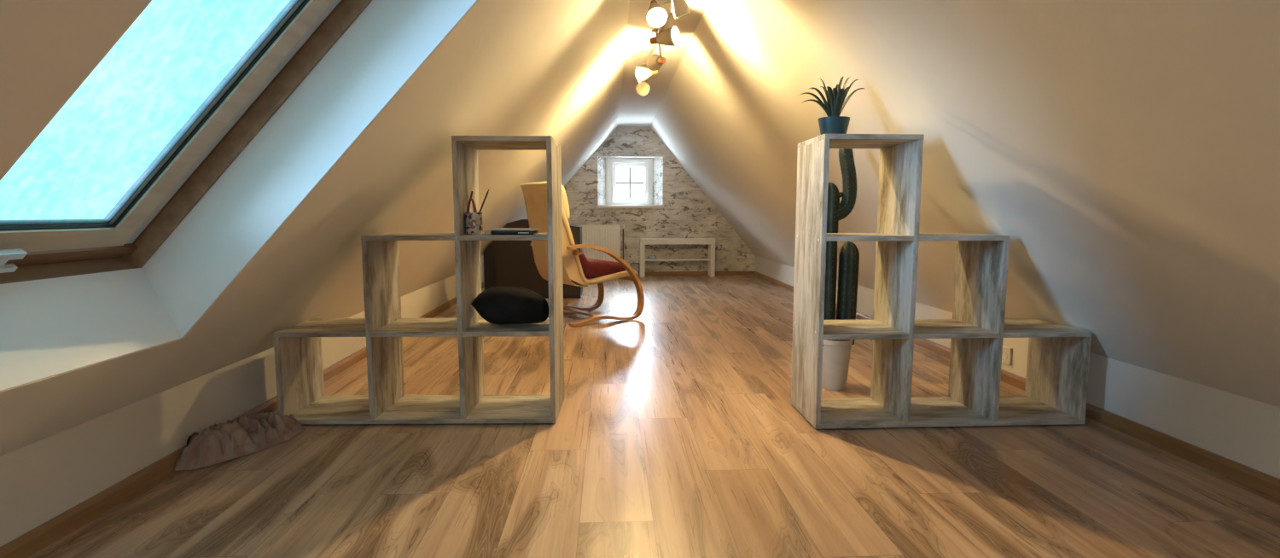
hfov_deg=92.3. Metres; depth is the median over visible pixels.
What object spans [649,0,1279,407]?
ceiling
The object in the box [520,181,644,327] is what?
lounge chair
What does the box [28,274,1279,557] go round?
floor
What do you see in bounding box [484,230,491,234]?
eraser
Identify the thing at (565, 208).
pillow
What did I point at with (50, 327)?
window reveal
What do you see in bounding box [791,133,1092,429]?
shelf
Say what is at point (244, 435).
rug
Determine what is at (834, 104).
agave
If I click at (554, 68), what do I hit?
ceiling
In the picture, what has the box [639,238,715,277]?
bench
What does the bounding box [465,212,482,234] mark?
jar
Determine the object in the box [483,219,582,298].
armchair
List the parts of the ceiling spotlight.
bulb, lamp shade, bulb, lamp shade, lamp shade, bulb, lamp shade, rail, stem, stem, lamp shade, lamp shade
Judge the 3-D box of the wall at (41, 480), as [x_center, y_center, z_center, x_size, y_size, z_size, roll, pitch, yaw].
[-1.548,0.393,2.582,0.120,0.250,10.400,0,6,-3]
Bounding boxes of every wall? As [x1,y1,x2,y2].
[0,263,484,546]
[564,126,755,271]
[755,256,1279,478]
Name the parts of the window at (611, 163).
sash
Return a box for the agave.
[799,76,865,134]
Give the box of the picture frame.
[630,262,639,275]
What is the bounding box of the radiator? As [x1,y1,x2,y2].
[581,224,624,261]
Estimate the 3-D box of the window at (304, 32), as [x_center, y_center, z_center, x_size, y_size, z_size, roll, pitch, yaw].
[-0.955,-0.478,1.221,1.003,1.085,0.949,0,6,-3]
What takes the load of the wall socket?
attached to the wall at (1242, 430)
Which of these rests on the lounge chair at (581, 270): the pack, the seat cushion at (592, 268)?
the seat cushion at (592, 268)
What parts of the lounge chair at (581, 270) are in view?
panel, frame, cross rail, frame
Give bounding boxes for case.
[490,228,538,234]
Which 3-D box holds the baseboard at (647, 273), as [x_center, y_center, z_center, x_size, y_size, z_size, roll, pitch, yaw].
[-0.134,-0.068,7.831,3.196,0.050,0.018,0,6,-3]
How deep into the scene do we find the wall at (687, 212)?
7.79 m
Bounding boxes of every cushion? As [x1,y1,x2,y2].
[471,286,548,324]
[578,251,626,279]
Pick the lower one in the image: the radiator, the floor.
the floor
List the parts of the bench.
leg, leg, leg, leg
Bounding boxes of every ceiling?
[0,0,629,456]
[617,0,709,127]
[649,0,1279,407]
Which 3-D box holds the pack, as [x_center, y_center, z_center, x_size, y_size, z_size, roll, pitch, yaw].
[0.151,-0.276,7.690,0.110,0.050,0.082,0,6,-3]
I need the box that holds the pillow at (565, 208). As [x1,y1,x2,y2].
[561,184,569,218]
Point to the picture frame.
(635, 266)
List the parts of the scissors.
handle, handle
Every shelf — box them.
[273,135,564,424]
[645,258,709,261]
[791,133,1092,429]
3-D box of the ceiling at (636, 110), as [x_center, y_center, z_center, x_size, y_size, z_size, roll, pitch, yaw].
[0.181,-1.403,2.477,0.400,0.120,10.400,0,6,-3]
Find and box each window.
[0,0,372,284]
[605,157,652,204]
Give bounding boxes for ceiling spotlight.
[635,0,690,95]
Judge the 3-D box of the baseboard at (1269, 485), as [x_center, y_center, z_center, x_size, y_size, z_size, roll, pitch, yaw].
[1.730,0.475,2.756,0.018,0.050,10.400,0,6,-3]
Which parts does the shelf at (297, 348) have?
panel, board, panel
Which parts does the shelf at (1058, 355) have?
panel, board, panel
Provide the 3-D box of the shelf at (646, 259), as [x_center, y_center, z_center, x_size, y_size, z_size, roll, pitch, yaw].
[0.463,-0.246,7.725,0.820,0.017,0.180,0,6,-3]
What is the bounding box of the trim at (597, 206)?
[596,156,663,208]
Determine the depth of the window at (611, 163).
7.95 m
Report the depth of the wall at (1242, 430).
2.06 m
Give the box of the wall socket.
[1001,345,1012,365]
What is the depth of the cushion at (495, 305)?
2.32 m
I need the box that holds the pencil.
[478,189,488,212]
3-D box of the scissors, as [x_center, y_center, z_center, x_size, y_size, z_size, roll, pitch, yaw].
[-0.632,-0.251,2.308,0.040,0.159,0.007,0,6,-3]
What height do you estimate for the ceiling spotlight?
0.221 m
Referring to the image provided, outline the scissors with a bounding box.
[466,191,477,212]
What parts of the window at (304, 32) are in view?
handle, sash trim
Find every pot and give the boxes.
[817,116,849,134]
[821,339,853,390]
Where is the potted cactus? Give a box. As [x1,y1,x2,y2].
[821,148,859,390]
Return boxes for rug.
[174,412,305,471]
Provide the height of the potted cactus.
1.100 m
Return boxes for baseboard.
[0,281,484,557]
[645,271,753,275]
[753,271,1279,500]
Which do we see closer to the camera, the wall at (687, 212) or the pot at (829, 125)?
the pot at (829, 125)
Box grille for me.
[581,225,620,226]
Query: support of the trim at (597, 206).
attached to the wall at (687, 212)
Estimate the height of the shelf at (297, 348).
1.065 m
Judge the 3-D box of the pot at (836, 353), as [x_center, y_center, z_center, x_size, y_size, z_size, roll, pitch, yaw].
[0.882,0.380,2.794,0.156,0.230,0.156,0,6,-3]
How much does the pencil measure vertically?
0.169 m
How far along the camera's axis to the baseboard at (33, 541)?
1.65 m
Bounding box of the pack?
[647,255,656,259]
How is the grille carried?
attached to the radiator
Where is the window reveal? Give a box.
[0,0,477,391]

